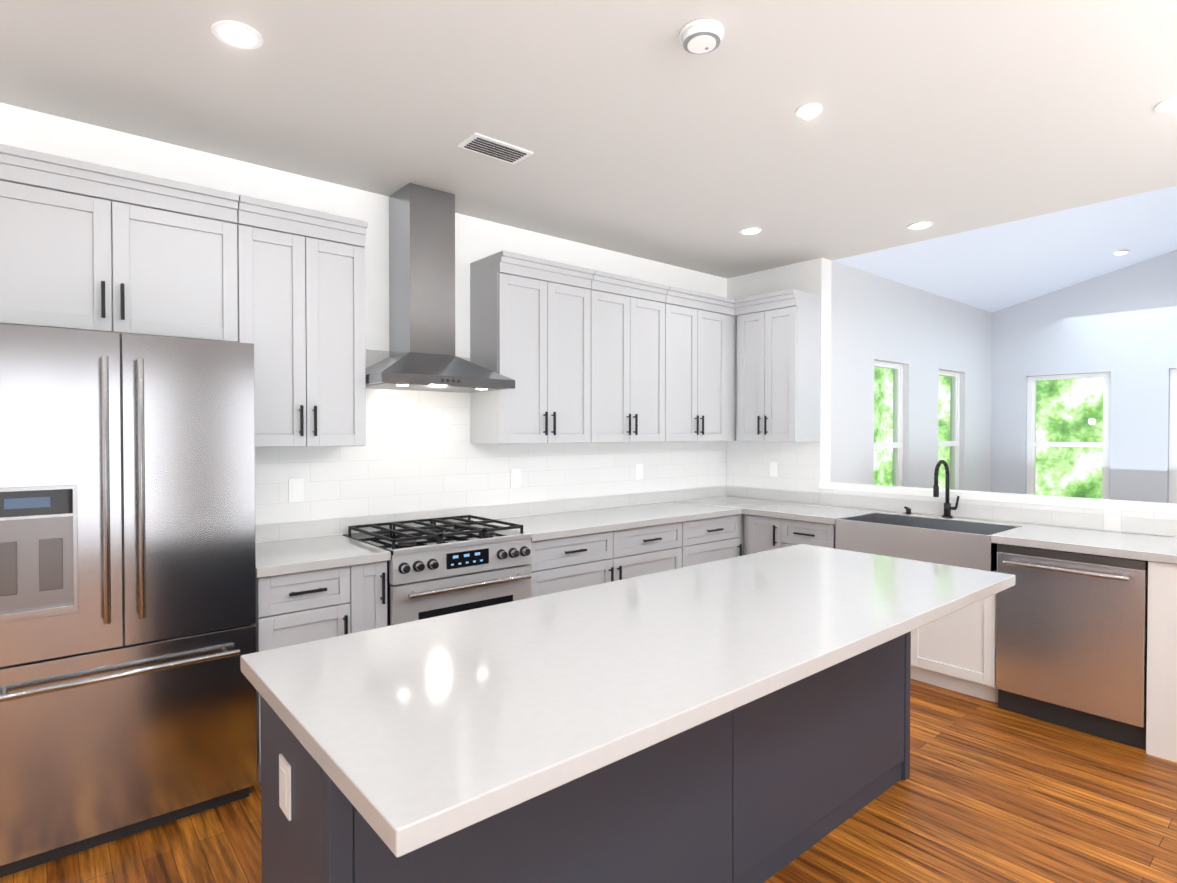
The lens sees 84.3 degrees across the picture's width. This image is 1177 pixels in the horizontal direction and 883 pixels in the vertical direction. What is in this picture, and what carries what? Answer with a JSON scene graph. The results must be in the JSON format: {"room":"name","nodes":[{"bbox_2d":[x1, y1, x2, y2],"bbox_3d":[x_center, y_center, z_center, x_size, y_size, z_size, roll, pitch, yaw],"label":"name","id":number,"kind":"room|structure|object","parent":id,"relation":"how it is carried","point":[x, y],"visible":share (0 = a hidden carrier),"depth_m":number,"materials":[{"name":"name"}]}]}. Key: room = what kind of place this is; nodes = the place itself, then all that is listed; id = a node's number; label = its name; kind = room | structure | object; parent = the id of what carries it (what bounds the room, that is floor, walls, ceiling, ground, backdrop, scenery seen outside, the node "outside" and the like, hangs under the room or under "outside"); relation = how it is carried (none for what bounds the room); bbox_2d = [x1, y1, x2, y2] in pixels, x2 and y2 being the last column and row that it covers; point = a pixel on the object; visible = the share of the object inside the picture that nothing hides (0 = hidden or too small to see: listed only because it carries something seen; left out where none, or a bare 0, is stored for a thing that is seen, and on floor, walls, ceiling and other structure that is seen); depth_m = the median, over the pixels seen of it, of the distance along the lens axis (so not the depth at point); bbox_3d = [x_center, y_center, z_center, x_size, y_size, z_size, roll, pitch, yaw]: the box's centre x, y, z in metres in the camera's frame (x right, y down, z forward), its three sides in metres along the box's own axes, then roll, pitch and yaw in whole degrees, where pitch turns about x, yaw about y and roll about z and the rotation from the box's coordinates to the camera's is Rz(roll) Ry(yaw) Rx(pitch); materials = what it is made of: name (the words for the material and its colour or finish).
{"room":"kitchen","nodes":[
{"label":"kitchen","id":0,"kind":"room"},
{"bbox_2d":[0,103,726,542],"bbox_3d":[-1.286,-0.122,3.534,6.580,3.050,0.140,-1,1,-40],"label":"wall","id":1,"kind":"structure","parent":0,"point":[28,129],"depth_m":3.45,"materials":[{"name":"paint"}]},
{"bbox_2d":[0,144,238,341],"bbox_3d":[-1.938,-0.739,2.642,0.865,0.628,0.365,-1,1,-40],"label":"upper cabinet","id":2,"kind":"object","parent":1,"relation":"attached to","point":[89,246],"visible":0.98,"depth_m":2.52,"materials":[{"name":"grey paint"}]},
{"bbox_2d":[237,195,367,447],"bbox_3d":[-1.393,-0.518,3.105,0.558,1.083,0.365,-1,1,-40],"label":"upper cabinet","id":3,"kind":"object","parent":1,"relation":"attached to","point":[301,295],"visible":0.92,"depth_m":2.98,"materials":[{"name":"grey paint"}]},
{"bbox_2d":[366,183,514,392],"bbox_3d":[-0.843,-0.812,3.474,0.750,1.064,0.496,-1,1,-40],"label":"range hood","id":4,"kind":"object","parent":1,"relation":"attached to","point":[422,357],"visible":0.96,"depth_m":3.45,"materials":[{"name":"silver metal"}]},
{"bbox_2d":[255,349,726,541],"bbox_3d":[-0.281,-0.017,4.286,3.794,0.982,0.004,-1,1,-40],"label":"tile backsplash","id":5,"kind":"structure","parent":1,"relation":"attached to","point":[418,456],"depth_m":3.80,"materials":[{"name":"white tile"}]},
{"bbox_2d":[288,479,303,501],"bbox_3d":[-1.472,0.246,3.278,0.072,0.116,0.008,-1,1,-40],"label":"electrical outlet","id":6,"kind":"object","parent":5,"relation":"attached to","point":[296,489],"visible":1,"depth_m":3.27,"materials":[{"name":"white plastic"}]},
{"bbox_2d":[511,469,520,487],"bbox_3d":[-0.462,0.234,4.128,0.072,0.116,0.008,-1,1,-40],"label":"electrical outlet","id":7,"kind":"object","parent":5,"relation":"attached to","point":[515,479],"visible":1,"depth_m":4.12,"materials":[{"name":"white plastic"}]},
{"bbox_2d":[636,464,642,479],"bbox_3d":[0.379,0.225,4.837,0.072,0.116,0.008,-1,1,-40],"label":"electrical outlet","id":8,"kind":"object","parent":5,"relation":"attached to","point":[639,471],"visible":1,"depth_m":4.83,"materials":[{"name":"white plastic"}]},
{"bbox_2d":[470,250,594,443],"bbox_3d":[-0.336,-0.530,3.993,0.677,1.083,0.365,-1,1,-40],"label":"upper cabinet","id":9,"kind":"object","parent":1,"relation":"attached to","point":[530,325],"visible":0.98,"depth_m":3.84,"materials":[{"name":"grey paint"}]},
{"bbox_2d":[589,270,668,442],"bbox_3d":[0.184,-0.536,4.431,0.678,1.083,0.365,-1,1,-40],"label":"upper cabinet","id":10,"kind":"object","parent":1,"relation":"attached to","point":[627,359],"visible":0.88,"depth_m":4.30,"materials":[{"name":"grey paint"}]},
{"bbox_2d":[663,286,736,441],"bbox_3d":[0.865,-0.544,5.005,1.100,1.083,0.365,-1,1,-40],"label":"upper cabinet","id":11,"kind":"object","parent":1,"relation":"attached to","point":[700,360],"visible":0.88,"depth_m":4.77,"materials":[{"name":"grey paint"}]},
{"bbox_2d":[0,678,1176,882],"bbox_3d":[2.535,1.466,2.603,11.200,0.100,8.000,-1,1,-40],"label":"floor","id":12,"kind":"structure","parent":0,"point":[986,791],"depth_m":2.40,"materials":[{"name":"brown wood"}]},
{"bbox_2d":[0,323,256,877],"bbox_3d":[-1.820,0.517,2.507,0.850,1.800,0.696,-1,1,-40],"label":"refrigerator","id":13,"kind":"object","parent":12,"relation":"on","point":[128,699],"visible":1,"depth_m":2.28,"materials":[{"name":"silver metal"}]},
{"bbox_2d":[254,561,386,781],"bbox_3d":[-1.304,0.973,3.007,0.541,0.874,0.646,-1,1,-40],"label":"base cabinet","id":14,"kind":"object","parent":12,"relation":"on","point":[300,607],"visible":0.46,"depth_m":2.76,"materials":[{"name":"grey paint"}]},
{"bbox_2d":[255,534,390,577],"bbox_3d":[-1.309,0.514,2.999,0.553,0.040,0.647,-1,1,-40],"label":"countertop","id":15,"kind":"structure","parent":14,"relation":"on","point":[280,557],"depth_m":2.88,"materials":[{"name":"white stone"}]},
{"bbox_2d":[342,515,531,625],"bbox_3d":[-0.773,0.924,3.397,0.760,0.962,0.713,-1,1,-40],"label":"gas range","id":16,"kind":"object","parent":12,"relation":"on","point":[445,567],"visible":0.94,"depth_m":3.18,"materials":[{"name":"silver metal"}]},
{"bbox_2d":[529,531,613,596],"bbox_3d":[-0.272,0.961,3.875,0.608,0.874,0.646,-1,1,-40],"label":"base cabinet","id":17,"kind":"object","parent":12,"relation":"on","point":[567,563],"visible":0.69,"depth_m":3.65,"materials":[{"name":"grey paint"}]},
{"bbox_2d":[260,632,910,882],"bbox_3d":[0.271,0.985,2.164,2.390,0.875,0.525,-1,1,-40],"label":"kitchen island","id":18,"kind":"object","parent":12,"relation":"on","point":[738,720],"depth_m":1.82,"materials":[{"name":"paint"}]},
{"bbox_2d":[279,754,290,820],"bbox_3d":[-0.651,0.740,1.395,0.008,0.115,0.072,-1,1,-40],"label":"outlet","id":19,"kind":"object","parent":18,"relation":"attached to","point":[284,785],"visible":0.98,"depth_m":1.38,"materials":[{"name":"white plastic"}]},
{"bbox_2d":[240,544,1014,863],"bbox_3d":[0.384,0.528,2.008,2.440,0.040,0.900,-1,1,-40],"label":"island countertop","id":20,"kind":"structure","parent":18,"relation":"on","point":[431,730],"depth_m":1.47,"materials":[{"name":"white stone"}]},
{"bbox_2d":[611,522,681,580],"bbox_3d":[0.194,0.956,4.268,0.608,0.874,0.646,-1,1,-40],"label":"base cabinet","id":21,"kind":"object","parent":12,"relation":"on","point":[640,551],"visible":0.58,"depth_m":4.03,"materials":[{"name":"grey paint"}]},
{"bbox_2d":[682,514,743,567],"bbox_3d":[0.905,0.947,4.866,1.245,0.874,0.646,-1,1,-40],"label":"base cabinet","id":22,"kind":"object","parent":12,"relation":"on","point":[711,539],"visible":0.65,"depth_m":4.44,"materials":[{"name":"grey paint"}]},
{"bbox_2d":[479,496,778,541],"bbox_3d":[0.383,0.495,4.409,2.310,0.040,0.667,-1,1,-40],"label":"countertop","id":23,"kind":"structure","parent":22,"relation":"on","point":[582,522],"depth_m":4.16,"materials":[{"name":"white stone"}]},
{"bbox_2d":[747,498,1176,563],"bbox_3d":[1.886,0.498,4.145,0.655,0.040,3.007,-1,1,-40],"label":"countertop","id":24,"kind":"structure","parent":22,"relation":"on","point":[1144,547],"depth_m":3.38,"materials":[{"name":"white stone"}]},
{"bbox_2d":[835,513,1020,571],"bbox_3d":[2.017,0.584,3.899,0.507,0.197,0.868,-1,1,-40],"label":"sink","id":25,"kind":"object","parent":24,"relation":"in","point":[964,544],"visible":0.71,"depth_m":3.78,"materials":[{"name":"silver metal"}]},
{"bbox_2d":[904,460,959,517],"bbox_3d":[2.144,0.296,4.123,0.216,0.365,0.328,-1,1,-40],"label":"gooseneck faucet","id":26,"kind":"object","parent":24,"relation":"on","point":[948,508],"visible":1,"depth_m":4.08,"materials":[{"name":"black metal"}]},
{"bbox_2d":[744,514,835,554],"bbox_3d":[1.543,0.952,4.562,0.646,0.874,0.703,-1,1,-40],"label":"base cabinet","id":27,"kind":"object","parent":12,"relation":"on","point":[762,533],"visible":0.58,"depth_m":4.40,"materials":[{"name":"grey paint"}]},
{"bbox_2d":[910,571,997,702],"bbox_3d":[2.063,1.042,3.945,0.646,0.710,0.906,-1,1,-40],"label":"base cabinet","id":28,"kind":"object","parent":12,"relation":"on","point":[955,651],"visible":0.17,"depth_m":3.56,"materials":[{"name":"white paint"}]},
{"bbox_2d":[996,544,1147,749],"bbox_3d":[2.529,0.970,3.344,0.686,0.872,0.602,-1,1,-40],"label":"dishwasher","id":29,"kind":"object","parent":12,"relation":"on","point":[1071,640],"visible":0.81,"depth_m":3.14,"materials":[{"name":"metal"}]},
{"bbox_2d":[1146,561,1176,762],"bbox_3d":[2.804,0.972,3.080,0.625,0.874,0.145,-1,1,-40],"label":"peninsula end panel","id":30,"kind":"object","parent":12,"relation":"on","point":[1161,719],"visible":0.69,"depth_m":2.89,"materials":[{"name":"white paint"}]},
{"bbox_2d":[0,0,1176,312],"bbox_3d":[2.353,-2.122,1.915,10.100,1.658,7.260,-1,1,-40],"label":"ceiling","id":31,"kind":"structure","parent":0,"point":[636,128],"depth_m":2.64,"materials":[{"name":"paint"}]},
{"bbox_2d":[211,20,262,48],"bbox_3d":[-1.144,-1.324,2.120,0.150,0.007,0.150,-1,1,-40],"label":"recessed light","id":32,"kind":"object","parent":31,"relation":"in","point":[236,34],"visible":1,"depth_m":2.11,"materials":[{"name":"white plastic"}]},
{"bbox_2d":[457,133,533,164],"bbox_3d":[-0.424,-1.333,2.974,0.310,0.012,0.160,-1,1,-40],"label":"ceiling vent","id":33,"kind":"object","parent":31,"relation":"in","point":[492,148],"visible":0.98,"depth_m":2.96,"materials":[{"name":"white plastic"}]},
{"bbox_2d":[679,19,723,53],"bbox_3d":[0.367,-1.306,2.111,0.144,0.043,0.144,-1,1,-40],"label":"smoke detector","id":34,"kind":"object","parent":31,"relation":"attached to","point":[701,36],"visible":1,"depth_m":2.08,"materials":[{"name":"white plastic"}]},
{"bbox_2d":[739,227,762,234],"bbox_3d":[1.042,-1.352,4.182,0.150,0.007,0.150,-1,1,-40],"label":"recessed light","id":35,"kind":"object","parent":31,"relation":"in","point":[750,230],"visible":0.98,"depth_m":4.16,"materials":[{"name":"white plastic"}]},
{"bbox_2d":[796,103,821,118],"bbox_3d":[0.886,-1.319,2.613,0.100,0.030,0.100,-1,1,-40],"label":"recessed light","id":36,"kind":"object","parent":31,"relation":"attached to","point":[809,111],"visible":0.96,"depth_m":2.59,"materials":[{"name":"white plastic"}]},
{"bbox_2d":[907,221,933,229],"bbox_3d":[2.076,-1.351,4.072,0.150,0.007,0.150,-1,1,-40],"label":"recessed light","id":37,"kind":"object","parent":31,"relation":"in","point":[920,225],"visible":0.98,"depth_m":4.06,"materials":[{"name":"white plastic"}]},
{"bbox_2d":[1114,250,1130,254],"bbox_3d":[4.690,-1.663,5.745,0.150,0.007,0.150,-1,1,-40],"label":"recessed light","id":38,"kind":"object","parent":31,"relation":"in","point":[1122,252],"visible":0.79,"depth_m":5.71,"materials":[{"name":"white plastic"}]},
{"bbox_2d":[1155,95,1176,112],"bbox_3d":[2.321,-1.330,2.554,0.150,0.007,0.150,-1,1,-40],"label":"recessed light","id":39,"kind":"object","parent":31,"relation":"in","point":[1168,105],"visible":1,"depth_m":2.57,"materials":[{"name":"white plastic"}]},
{"bbox_2d":[830,261,991,491],"bbox_3d":[3.115,-0.233,6.099,3.460,3.200,0.140,-1,1,-40],"label":"wall","id":40,"kind":"structure","parent":0,"point":[923,337],"depth_m":5.81,"materials":[{"name":"paint"}]},
{"bbox_2d":[874,360,902,485],"bbox_3d":[2.574,0.034,5.612,0.636,1.436,0.125,-1,1,-40],"label":"living room window","id":41,"kind":"structure","parent":40,"relation":"in","point":[897,444],"depth_m":5.79,"materials":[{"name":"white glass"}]},
{"bbox_2d":[938,370,959,489],"bbox_3d":[3.546,0.022,6.429,0.636,1.436,0.125,-1,1,-40],"label":"living room window","id":42,"kind":"structure","parent":40,"relation":"in","point":[955,418],"depth_m":6.61,"materials":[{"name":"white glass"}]},
{"bbox_2d":[726,257,1171,536],"bbox_3d":[2.188,-0.134,4.406,0.140,3.050,3.000,-1,1,-40],"label":"wall","id":43,"kind":"structure","parent":0,"point":[812,276],"depth_m":4.91,"materials":[{"name":"paint"}]},
{"bbox_2d":[734,289,820,441],"bbox_3d":[1.414,-0.543,4.924,0.365,1.083,0.531,-1,1,-40],"label":"upper cabinet","id":44,"kind":"object","parent":43,"relation":"attached to","point":[778,372],"visible":0.98,"depth_m":4.78,"materials":[{"name":"grey paint"}]},
{"bbox_2d":[727,441,1176,536],"bbox_3d":[2.122,0.240,4.377,0.004,0.466,2.954,-1,1,-40],"label":"tile backsplash","id":45,"kind":"structure","parent":43,"relation":"attached to","point":[797,479],"depth_m":4.66,"materials":[{"name":"white tile"}]},
{"bbox_2d":[770,462,777,476],"bbox_3d":[1.464,0.220,5.148,0.008,0.116,0.072,-1,1,-40],"label":"electrical outlet","id":46,"kind":"object","parent":45,"relation":"attached to","point":[773,469],"visible":1,"depth_m":5.14,"materials":[{"name":"white plastic"}]},
{"bbox_2d":[1104,509,1120,531],"bbox_3d":[2.836,0.428,3.521,0.008,0.116,0.072,-1,1,-40],"label":"electrical outlet","id":47,"kind":"object","parent":45,"relation":"attached to","point":[1112,520],"visible":1,"depth_m":3.52,"materials":[{"name":"white plastic"}]},
{"bbox_2d":[819,482,1176,513],"bbox_3d":[2.475,0.340,4.064,0.190,0.039,2.158,-1,1,-40],"label":"trim","id":48,"kind":"structure","parent":43,"relation":"on","point":[1152,507],"depth_m":3.85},
{"bbox_2d":[991,250,1176,502],"bbox_3d":[6.397,-0.914,4.768,0.140,4.600,6.390,-1,1,-40],"label":"wall","id":49,"kind":"structure","parent":0,"point":[1120,325],"depth_m":6.27,"materials":[{"name":"paint"}]},
{"bbox_2d":[1026,372,1110,498],"bbox_3d":[4.843,0.030,6.584,0.125,1.416,0.706,-1,1,-40],"label":"gable window","id":50,"kind":"structure","parent":49,"relation":"in","point":[1032,444],"depth_m":6.60,"materials":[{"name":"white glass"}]},
{"bbox_2d":[1168,368,1176,503],"bbox_3d":[5.571,0.042,5.720,0.125,1.416,0.706,-1,1,-40],"label":"gable window","id":51,"kind":"structure","parent":49,"relation":"in","point":[1172,495],"depth_m":5.97,"materials":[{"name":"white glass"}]},
{"label":"outside","id":52,"kind":"structure","parent":0,"visible":0},
{"bbox_2d":[874,367,885,484],"bbox_3d":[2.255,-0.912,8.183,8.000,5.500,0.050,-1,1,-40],"label":"trees","id":53,"kind":"object","parent":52,"point":[881,424],"depth_m":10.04,"materials":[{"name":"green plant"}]},
{"bbox_2d":[885,368,1102,498],"bbox_3d":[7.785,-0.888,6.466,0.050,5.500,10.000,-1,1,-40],"label":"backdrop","id":54,"kind":"structure","parent":52,"point":[1067,434],"depth_m":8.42,"materials":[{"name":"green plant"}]}
]}

